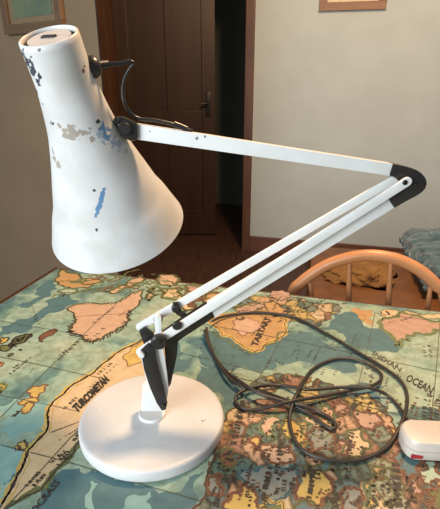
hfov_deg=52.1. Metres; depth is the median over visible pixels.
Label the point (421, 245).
throw blanket
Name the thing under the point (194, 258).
floor
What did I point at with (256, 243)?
baseboard
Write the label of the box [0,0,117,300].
wall
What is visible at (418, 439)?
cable
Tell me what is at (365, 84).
wall
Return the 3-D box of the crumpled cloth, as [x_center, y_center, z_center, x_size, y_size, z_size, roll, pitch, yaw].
[0.619,0.042,1.989,0.319,0.089,0.327,10,23,24]
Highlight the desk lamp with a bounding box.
[18,25,426,481]
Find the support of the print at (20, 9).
attached to the framed picture at (19, 17)
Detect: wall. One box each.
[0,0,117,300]
[95,0,439,247]
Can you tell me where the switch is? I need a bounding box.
[88,55,109,78]
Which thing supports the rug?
on the floor
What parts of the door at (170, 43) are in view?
handle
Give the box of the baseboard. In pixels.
[249,236,404,253]
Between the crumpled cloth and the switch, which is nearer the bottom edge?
the crumpled cloth
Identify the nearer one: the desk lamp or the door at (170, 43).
the desk lamp
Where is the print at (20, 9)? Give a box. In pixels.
[11,0,52,18]
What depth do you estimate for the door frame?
3.19 m
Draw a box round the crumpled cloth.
[322,261,397,289]
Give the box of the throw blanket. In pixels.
[399,228,439,291]
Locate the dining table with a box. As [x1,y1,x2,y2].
[0,267,439,311]
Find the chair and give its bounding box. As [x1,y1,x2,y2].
[287,249,439,309]
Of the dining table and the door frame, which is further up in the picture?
the door frame
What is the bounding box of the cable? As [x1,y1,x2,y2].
[203,311,439,463]
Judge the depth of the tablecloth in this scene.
0.68 m
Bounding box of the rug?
[306,247,439,310]
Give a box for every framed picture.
[0,0,66,35]
[319,0,386,10]
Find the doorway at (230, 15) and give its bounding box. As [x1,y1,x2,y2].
[215,0,245,204]
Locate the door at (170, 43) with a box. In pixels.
[111,0,215,233]
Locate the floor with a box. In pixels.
[118,204,308,295]
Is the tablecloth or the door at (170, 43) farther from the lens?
the door at (170, 43)
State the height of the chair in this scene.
0.840 m
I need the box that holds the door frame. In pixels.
[96,0,255,250]
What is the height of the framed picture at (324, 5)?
0.474 m
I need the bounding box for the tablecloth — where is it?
[0,269,439,508]

